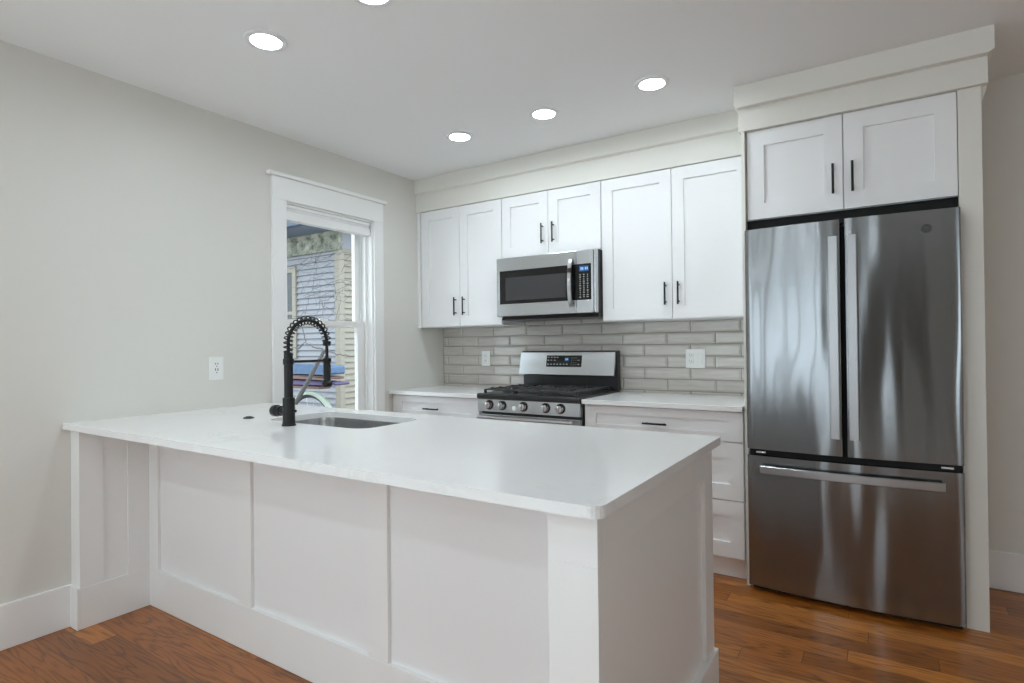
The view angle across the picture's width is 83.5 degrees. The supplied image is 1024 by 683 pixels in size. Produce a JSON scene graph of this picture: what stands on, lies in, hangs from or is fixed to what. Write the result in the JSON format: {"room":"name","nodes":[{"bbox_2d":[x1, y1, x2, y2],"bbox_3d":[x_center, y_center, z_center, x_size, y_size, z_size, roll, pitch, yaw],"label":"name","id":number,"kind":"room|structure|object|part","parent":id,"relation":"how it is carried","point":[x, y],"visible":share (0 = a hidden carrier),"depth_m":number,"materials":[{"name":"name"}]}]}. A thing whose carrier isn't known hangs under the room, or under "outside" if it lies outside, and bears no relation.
{"room":"kitchen","nodes":[
{"label":"kitchen","id":0,"kind":"room"},
{"bbox_2d":[0,40,443,604],"bbox_3d":[-2.615,0.010,1.750,0.160,2.522,7.520,-1,0,33],"label":"wall","id":1,"kind":"structure","parent":0,"point":[135,222],"depth_m":2.76,"materials":[{"name":"white paint"}]},
{"bbox_2d":[0,584,72,650],"bbox_3d":[-3.270,1.179,0.552,0.016,0.186,4.794,-1,0,33],"label":"baseboard","id":2,"kind":"structure","parent":1,"relation":"attached to","point":[25,619],"depth_m":2.44,"materials":[{"name":"white paint"}]},
{"bbox_2d":[209,357,223,379],"bbox_3d":[-1.615,0.146,3.134,0.007,0.126,0.080,-1,0,33],"label":"wall outlet","id":3,"kind":"object","parent":1,"relation":"attached to","point":[216,372],"visible":1,"depth_m":3.13,"materials":[{"name":"white plastic"}]},
{"bbox_2d":[213,362,219,374],"bbox_3d":[-1.613,0.146,3.133,0.003,0.072,0.037,-1,0,33],"label":"receptacle","id":4,"kind":"object","parent":3,"relation":"attached to","point":[216,365],"depth_m":3.13,"materials":[{"name":"white plastic"}]},
{"bbox_2d":[266,169,386,410],"bbox_3d":[-1.236,-0.176,3.832,0.208,1.686,0.954,-1,0,33],"label":"window","id":5,"kind":"structure","parent":1,"relation":"in","point":[336,278],"depth_m":3.90,"materials":[{"name":"white paint"}]},
{"bbox_3d":[-1.303,-0.467,3.881,0.004,0.664,0.597,-1,0,33],"label":"pane","id":6,"kind":"part","parent":5,"relation":"part of","materials":[{"name":"clear glass"}]},
{"bbox_3d":[-1.254,0.198,3.850,0.004,0.604,0.547,-1,0,33],"label":"pane","id":7,"kind":"part","parent":5,"relation":"part of","materials":[{"name":"clear glass"}]},
{"bbox_3d":[-1.253,0.213,3.850,0.034,0.708,0.691,-1,0,33],"label":"sash","id":8,"kind":"part","parent":5,"relation":"part of","materials":[{"name":"white paint"}]},
{"bbox_2d":[286,204,369,236],"bbox_3d":[-1.223,-0.798,3.826,0.052,0.094,0.683,-1,0,33],"label":"window shade","id":9,"kind":"object","parent":5,"relation":"attached to","point":[298,215],"visible":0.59,"depth_m":3.78,"materials":[{"name":"white fabric"}]},
{"bbox_3d":[-1.224,-0.835,3.827,0.050,0.020,0.683,-1,0,33],"label":"head rail","id":10,"kind":"part","parent":9,"relation":"part of","materials":[{"name":"white paint"}]},
{"bbox_3d":[-1.303,-0.472,3.881,0.034,0.748,0.691,-1,0,33],"label":"sash","id":11,"kind":"part","parent":5,"relation":"part of","materials":[{"name":"white paint"}]},
{"bbox_2d":[0,0,1023,180],"bbox_3d":[-0.096,-1.340,0.042,6.280,0.100,7.640,-1,0,33],"label":"ceiling","id":12,"kind":"structure","parent":0,"point":[383,88],"depth_m":2.55,"materials":[{"name":"white paint"}]},
{"bbox_2d":[244,29,286,51],"bbox_3d":[-1.033,-1.261,2.408,0.168,0.009,0.168,-1,0,33],"label":"recessed light","id":13,"kind":"object","parent":12,"relation":"in","point":[263,40],"visible":1,"depth_m":2.40,"materials":[{"name":"white plastic"}]},
{"bbox_2d":[354,0,393,7],"bbox_3d":[-0.511,-1.268,2.090,0.168,0.009,0.168,-1,0,33],"label":"recessed light","id":14,"kind":"object","parent":12,"relation":"in","point":[369,3],"visible":1,"depth_m":2.15,"materials":[{"name":"white plastic"}]},
{"bbox_2d":[446,131,472,141],"bbox_3d":[-0.324,-1.262,3.539,0.168,0.009,0.168,-1,0,33],"label":"recessed light","id":15,"kind":"object","parent":12,"relation":"in","point":[456,136],"visible":1,"depth_m":3.54,"materials":[{"name":"white plastic"}]},
{"bbox_2d":[529,107,558,120],"bbox_3d":[0.179,-1.270,3.201,0.168,0.009,0.168,-1,0,33],"label":"recessed light","id":16,"kind":"object","parent":12,"relation":"in","point":[541,113],"visible":1,"depth_m":3.20,"materials":[{"name":"white plastic"}]},
{"bbox_2d":[635,75,668,91],"bbox_3d":[0.694,-1.278,2.846,0.168,0.009,0.168,-1,0,33],"label":"recessed light","id":17,"kind":"object","parent":12,"relation":"in","point":[652,83],"visible":1,"depth_m":2.84,"materials":[{"name":"white plastic"}]},
{"bbox_2d":[0,573,1023,682],"bbox_3d":[-0.960,1.260,-1.240,6.160,0.050,10.500,-1,0,33],"label":"floor","id":18,"kind":"structure","parent":0,"point":[761,635],"depth_m":2.31,"materials":[{"name":"brown wood"}]},
{"bbox_2d":[70,431,718,682],"bbox_3d":[-0.634,0.812,2.274,2.570,0.877,0.990,-1,0,33],"label":"base cabinet","id":19,"kind":"object","parent":18,"relation":"on","point":[321,578],"visible":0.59,"depth_m":1.91,"materials":[{"name":"white wood"},{"name":"white paint"}]},
{"bbox_3d":[-1.930,1.176,2.533,0.076,0.181,0.012,-1,0,33],"label":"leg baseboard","id":20,"kind":"part","parent":19,"relation":"part of","materials":[{"name":"white paint"}]},
{"bbox_3d":[-1.856,0.828,2.669,0.090,0.876,0.298,-1,0,33],"label":"wall leg","id":21,"kind":"part","parent":19,"relation":"part of","materials":[{"name":"white paint"}]},
{"bbox_3d":[-0.752,1.160,2.123,2.352,0.181,0.014,-1,0,33],"label":"baseboard","id":22,"kind":"part","parent":19,"relation":"part of","materials":[{"name":"white paint"}]},
{"bbox_2d":[62,403,720,519],"bbox_3d":[-0.636,0.359,2.267,2.588,0.026,1.011,-1,0,33],"label":"countertop","id":23,"kind":"structure","parent":19,"relation":"on","point":[584,472],"depth_m":1.80,"materials":[{"name":"white stone"}]},
{"bbox_2d":[269,316,331,426],"bbox_3d":[-0.903,0.120,2.486,0.147,0.461,0.248,-1,0,33],"label":"faucet","id":24,"kind":"object","parent":23,"relation":"on","point":[287,410],"visible":1,"depth_m":2.39,"materials":[{"name":"black metal"}]},
{"bbox_3d":[-0.981,0.293,2.423,0.080,0.049,0.049,-1,0,33],"label":"handle","id":25,"kind":"part","parent":24,"relation":"part of","materials":[{"name":"black metal"}]},
{"bbox_3d":[-0.931,0.140,2.390,0.043,0.190,0.043,-1,0,33],"label":"post","id":26,"kind":"part","parent":24,"relation":"part of","materials":[{"name":"black metal"}]},
{"bbox_3d":[-0.869,0.083,2.487,0.038,0.018,0.201,-1,0,33],"label":"docking arm","id":27,"kind":"part","parent":24,"relation":"part of","materials":[{"name":"black metal"}]},
{"bbox_2d":[295,417,397,428],"bbox_3d":[-0.757,0.468,2.574,0.676,0.184,0.396,-1,0,33],"label":"sink","id":28,"kind":"object","parent":23,"relation":"in","point":[326,421],"visible":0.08,"depth_m":2.81,"materials":[{"name":"grey metal"}]},
{"bbox_3d":[0.209,0.797,1.339,0.119,0.876,0.281,-1,0,33],"label":"leg","id":29,"kind":"part","parent":19,"relation":"part of","materials":[{"name":"white paint"}]},
{"bbox_3d":[0.437,0.711,1.597,0.014,0.708,0.924,-1,0,33],"label":"panel","id":30,"kind":"part","parent":19,"relation":"part of","materials":[{"name":"white paint"}]},
{"bbox_3d":[0.400,1.149,1.615,0.128,0.171,0.972,-1,0,33],"label":"baseboard","id":31,"kind":"part","parent":19,"relation":"part of","materials":[{"name":"white paint"}]},
{"bbox_2d":[393,394,481,417],"bbox_3d":[-0.397,0.820,4.266,0.798,0.877,0.620,-1,0,33],"label":"base cabinet","id":32,"kind":"object","parent":18,"relation":"on","point":[415,404],"visible":0.17,"depth_m":4.02,"materials":[{"name":"white paint"}]},
{"bbox_2d":[389,385,511,398],"bbox_3d":[-0.398,0.368,4.263,0.814,0.026,0.624,-1,0,33],"label":"countertop","id":33,"kind":"structure","parent":32,"relation":"on","point":[457,391],"depth_m":4.13,"materials":[{"name":"white stone"}]},
{"bbox_2d":[477,350,619,425],"bbox_3d":[0.242,0.658,3.802,0.746,1.184,0.670,-1,0,33],"label":"gas range","id":34,"kind":"object","parent":18,"relation":"on","point":[554,387],"visible":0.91,"depth_m":3.81,"materials":[{"name":"silver metal"}]},
{"bbox_3d":[-0.158,0.411,3.706,0.053,0.053,0.038,-1,0,33],"label":"knob","id":35,"kind":"part","parent":34,"relation":"part of","materials":[{"name":"silver metal"}]},
{"bbox_3d":[-0.074,0.409,3.651,0.053,0.053,0.038,-1,0,33],"label":"knob","id":36,"kind":"part","parent":34,"relation":"part of","materials":[{"name":"silver metal"}]},
{"bbox_3d":[0.060,0.407,3.564,0.053,0.053,0.038,-1,0,33],"label":"knob","id":37,"kind":"part","parent":34,"relation":"part of","materials":[{"name":"silver metal"}]},
{"bbox_3d":[0.075,0.484,3.550,0.680,0.024,0.066,-1,0,33],"label":"handle","id":38,"kind":"part","parent":34,"relation":"part of","materials":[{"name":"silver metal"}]},
{"bbox_3d":[0.097,0.410,3.586,0.740,0.078,0.048,-1,0,33],"label":"knob panel","id":39,"kind":"part","parent":34,"relation":"part of","materials":[{"name":"silver metal"}]},
{"bbox_3d":[0.104,0.754,3.589,0.732,0.573,0.036,-1,0,33],"label":"oven door","id":40,"kind":"part","parent":34,"relation":"part of","materials":[{"name":"silver metal"}]},
{"bbox_3d":[0.195,0.406,3.477,0.053,0.053,0.038,-1,0,33],"label":"knob","id":41,"kind":"part","parent":34,"relation":"part of","materials":[{"name":"silver metal"}]},
{"bbox_2d":[477,389,619,403],"bbox_3d":[0.248,0.353,3.820,0.744,0.037,0.612,-1,0,33],"label":"cooktop","id":42,"kind":"object","parent":34,"relation":"in","point":[508,396],"depth_m":3.61,"materials":[{"name":"black metal"}]},
{"bbox_3d":[0.280,0.404,3.422,0.053,0.053,0.038,-1,0,33],"label":"knob","id":43,"kind":"part","parent":34,"relation":"part of","materials":[{"name":"silver metal"}]},
{"bbox_3d":[0.363,0.138,4.025,0.278,0.080,0.021,-1,0,33],"label":"touch panel","id":44,"kind":"part","parent":34,"relation":"part of","materials":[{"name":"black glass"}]},
{"bbox_2d":[585,404,746,578],"bbox_3d":[0.958,0.800,3.387,0.892,0.877,0.620,-1,0,33],"label":"base cabinet","id":45,"kind":"object","parent":18,"relation":"on","point":[728,459],"visible":0.35,"depth_m":2.99,"materials":[{"name":"white paint"}]},
{"bbox_3d":[0.783,0.452,3.150,0.135,0.011,0.033,-1,0,33],"label":"handle","id":46,"kind":"part","parent":45,"relation":"part of","materials":[{"name":"black metal"}]},
{"bbox_2d":[581,392,744,411],"bbox_3d":[0.952,0.347,3.388,0.893,0.026,0.624,-1,0,33],"label":"countertop","id":47,"kind":"structure","parent":45,"relation":"on","point":[633,399],"depth_m":3.26,"materials":[{"name":"white stone"}]},
{"bbox_3d":[0.809,0.444,3.164,0.886,0.153,0.019,-1,0,33],"label":"drawer","id":48,"kind":"part","parent":45,"relation":"part of","materials":[{"name":"white paint"}]},
{"bbox_3d":[0.811,0.674,3.163,0.886,0.295,0.019,-1,0,33],"label":"drawer","id":49,"kind":"part","parent":45,"relation":"part of","materials":[{"name":"white paint"}]},
{"bbox_3d":[0.815,0.972,3.162,0.886,0.290,0.019,-1,0,33],"label":"drawer","id":50,"kind":"part","parent":45,"relation":"part of","materials":[{"name":"white paint"}]},
{"bbox_2d":[741,132,750,585],"bbox_3d":[1.347,0.083,3.158,0.017,2.298,0.599,-1,0,33],"label":"panel","id":51,"kind":"object","parent":18,"relation":"on","point":[743,134],"visible":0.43,"depth_m":2.91,"materials":[{"name":"white paint"}]},
{"bbox_2d":[744,207,966,629],"bbox_3d":[1.677,0.335,2.856,0.855,1.787,0.684,-1,0,33],"label":"refrigerator","id":52,"kind":"object","parent":18,"relation":"on","point":[855,402],"visible":1,"depth_m":2.57,"materials":[{"name":"grey metal"}]},
{"bbox_3d":[1.339,-0.014,2.747,0.416,1.084,0.042,-1,0,33],"label":"door","id":53,"kind":"part","parent":52,"relation":"part of","materials":[{"name":"silver metal"}]},
{"bbox_3d":[1.468,-0.018,2.613,0.038,0.919,0.046,-1,0,33],"label":"handle","id":54,"kind":"part","parent":52,"relation":"part of","materials":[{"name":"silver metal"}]},
{"bbox_3d":[1.510,0.615,2.594,0.721,0.036,0.062,-1,0,33],"label":"handle","id":55,"kind":"part","parent":52,"relation":"part of","materials":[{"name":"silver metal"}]},
{"bbox_3d":[1.530,-0.018,2.573,0.038,0.919,0.046,-1,0,33],"label":"handle","id":56,"kind":"part","parent":52,"relation":"part of","materials":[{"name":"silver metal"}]},
{"bbox_3d":[1.534,0.879,2.623,0.855,0.643,0.042,-1,0,33],"label":"freezer drawer","id":57,"kind":"part","parent":52,"relation":"part of","materials":[{"name":"silver metal"}]},
{"bbox_3d":[1.704,-0.019,2.510,0.424,1.084,0.042,-1,0,33],"label":"door","id":58,"kind":"part","parent":52,"relation":"part of","materials":[{"name":"silver metal"}]},
{"bbox_2d":[957,86,989,632],"bbox_3d":[2.113,0.072,2.673,0.080,2.298,0.579,-1,0,33],"label":"panel","id":59,"kind":"object","parent":18,"relation":"on","point":[969,107],"visible":0.9,"depth_m":2.43,"materials":[{"name":"white paint"}]},
{"bbox_2d":[746,92,957,229],"bbox_3d":[1.700,-0.817,2.921,0.855,0.510,0.610,-1,0,33],"label":"upper cabinet","id":60,"kind":"object","parent":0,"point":[900,157],"visible":0.94,"depth_m":2.66,"materials":[{"name":"white paint"}]},
{"bbox_2d":[414,24,994,212],"bbox_3d":[0.698,-1.137,3.555,3.460,0.281,0.638,-1,0,33],"label":"crown molding","id":61,"kind":"structure","parent":60,"relation":"attached to","point":[957,61],"depth_m":2.90,"materials":[{"name":"white paint"}]},
{"bbox_3d":[1.381,-0.843,2.815,0.420,0.447,0.019,-1,0,33],"label":"door","id":62,"kind":"part","parent":60,"relation":"part of","materials":[{"name":"white paint"}]},
{"bbox_3d":[1.511,-0.765,2.700,0.011,0.140,0.033,-1,0,33],"label":"handle","id":63,"kind":"part","parent":60,"relation":"part of","materials":[{"name":"black metal"}]},
{"bbox_3d":[1.577,-0.766,2.657,0.011,0.140,0.033,-1,0,33],"label":"handle","id":64,"kind":"part","parent":60,"relation":"part of","materials":[{"name":"black metal"}]},
{"bbox_3d":[1.738,-0.848,2.583,0.422,0.447,0.019,-1,0,33],"label":"door","id":65,"kind":"part","parent":60,"relation":"part of","materials":[{"name":"white paint"}]},
{"bbox_2d":[957,73,1023,553],"bbox_3d":[2.033,-0.035,3.145,6.120,2.522,0.120,-1,0,33],"label":"wall","id":66,"kind":"structure","parent":0,"point":[1002,103],"depth_m":2.82,"materials":[{"name":"white paint"}]},
{"bbox_2d":[417,199,524,327],"bbox_3d":[-0.332,-0.561,4.398,0.799,0.898,0.345,-1,0,33],"label":"upper cabinet","id":67,"kind":"object","parent":66,"relation":"attached to","point":[460,247],"visible":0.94,"depth_m":4.27,"materials":[{"name":"white paint"}]},
{"bbox_3d":[-0.543,-0.559,4.379,0.372,0.889,0.019,-1,0,33],"label":"door","id":68,"kind":"part","parent":67,"relation":"part of","materials":[{"name":"white paint"}]},
{"bbox_3d":[-0.427,-0.262,4.274,0.011,0.135,0.033,-1,0,33],"label":"handle","id":69,"kind":"part","parent":67,"relation":"part of","materials":[{"name":"black metal"}]},
{"bbox_3d":[-0.227,-0.564,4.174,0.374,0.889,0.019,-1,0,33],"label":"door","id":70,"kind":"part","parent":67,"relation":"part of","materials":[{"name":"white paint"}]},
{"bbox_2d":[502,181,601,258],"bbox_3d":[0.321,-0.802,3.974,0.762,0.437,0.345,-1,0,33],"label":"upper cabinet","id":71,"kind":"object","parent":66,"relation":"attached to","point":[566,219],"visible":0.82,"depth_m":3.84,"materials":[{"name":"white paint"}]},
{"bbox_3d":[0.090,-0.800,3.969,0.372,0.428,0.019,-1,0,33],"label":"door","id":72,"kind":"part","parent":71,"relation":"part of","materials":[{"name":"white paint"}]},
{"bbox_3d":[0.201,-0.730,3.866,0.011,0.135,0.033,-1,0,33],"label":"handle","id":73,"kind":"part","parent":71,"relation":"part of","materials":[{"name":"black metal"}]},
{"bbox_2d":[497,249,602,321],"bbox_3d":[0.301,-0.366,3.934,0.760,0.428,0.414,-1,0,33],"label":"microwave","id":74,"kind":"object","parent":71,"relation":"attached to","point":[568,285],"visible":0.98,"depth_m":3.77,"materials":[{"name":"silver metal"}]},
{"bbox_3d":[0.159,-0.377,3.847,0.616,0.402,0.030,-1,0,33],"label":"door","id":75,"kind":"part","parent":74,"relation":"part of","materials":[{"name":"silver metal"}]},
{"bbox_3d":[0.169,-0.375,3.841,0.593,0.231,0.027,-1,0,33],"label":"door glass","id":76,"kind":"part","parent":74,"relation":"part of","materials":[{"name":"black glass"}]},
{"bbox_3d":[0.372,-0.377,3.667,0.024,0.308,0.043,-1,0,33],"label":"handle","id":77,"kind":"part","parent":74,"relation":"part of","materials":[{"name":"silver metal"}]},
{"bbox_3d":[0.478,-0.382,3.640,0.142,0.402,0.030,-1,0,33],"label":"control panel","id":78,"kind":"part","parent":74,"relation":"part of","materials":[{"name":"silver metal"}]},
{"bbox_3d":[0.270,-0.731,3.821,0.011,0.135,0.033,-1,0,33],"label":"handle","id":79,"kind":"part","parent":71,"relation":"part of","materials":[{"name":"black metal"}]},
{"bbox_3d":[0.408,-0.804,3.762,0.379,0.428,0.019,-1,0,33],"label":"door","id":80,"kind":"part","parent":71,"relation":"part of","materials":[{"name":"white paint"}]},
{"bbox_2d":[443,319,743,395],"bbox_3d":[0.463,0.094,4.085,2.459,0.550,0.011,-1,0,33],"label":"tile backsplash","id":81,"kind":"structure","parent":66,"relation":"attached to","point":[652,354],"depth_m":3.87,"materials":[{"name":"grey tile"}]},
{"bbox_2d":[482,351,489,365],"bbox_3d":[-0.206,0.133,4.507,0.080,0.116,0.008,-1,0,33],"label":"wall outlet","id":82,"kind":"object","parent":81,"relation":"attached to","point":[485,354],"visible":1,"depth_m":4.50,"materials":[{"name":"white plastic"}]},
{"bbox_2d":[686,349,704,367],"bbox_3d":[1.158,0.108,3.622,0.122,0.120,0.008,-1,0,33],"label":"wall outlet","id":83,"kind":"object","parent":81,"relation":"attached to","point":[695,358],"visible":1,"depth_m":3.62,"materials":[{"name":"white plastic"}]},
{"bbox_2d":[688,353,693,363],"bbox_3d":[1.133,0.109,3.636,0.034,0.068,0.004,-1,0,33],"label":"receptacle","id":84,"kind":"object","parent":83,"relation":"attached to","point":[690,355],"depth_m":3.63,"materials":[{"name":"white plastic"}]},
{"bbox_2d":[601,156,742,322],"bbox_3d":[1.020,-0.582,3.520,0.896,0.898,0.345,-1,0,33],"label":"upper cabinet","id":85,"kind":"object","parent":66,"relation":"attached to","point":[672,238],"visible":0.84,"depth_m":3.40,"materials":[{"name":"white paint"}]},
{"bbox_3d":[0.764,-0.579,3.531,0.444,0.889,0.019,-1,0,33],"label":"door","id":86,"kind":"part","parent":85,"relation":"part of","materials":[{"name":"white paint"}]},
{"bbox_3d":[0.909,-0.285,3.406,0.011,0.135,0.033,-1,0,33],"label":"handle","id":87,"kind":"part","parent":85,"relation":"part of","materials":[{"name":"black metal"}]},
{"bbox_3d":[0.975,-0.286,3.364,0.011,0.135,0.033,-1,0,33],"label":"handle","id":88,"kind":"part","parent":85,"relation":"part of","materials":[{"name":"black metal"}]},
{"bbox_3d":[1.138,-0.585,3.289,0.438,0.889,0.019,-1,0,33],"label":"door","id":89,"kind":"part","parent":85,"relation":"part of","materials":[{"name":"white paint"}]},
{"bbox_2d":[989,550,1023,592],"bbox_3d":[3.395,1.111,2.182,2.575,0.186,0.016,-1,0,33],"label":"baseboard","id":90,"kind":"structure","parent":66,"relation":"attached to","point":[1006,569],"depth_m":2.81,"materials":[{"name":"white paint"}]}
]}

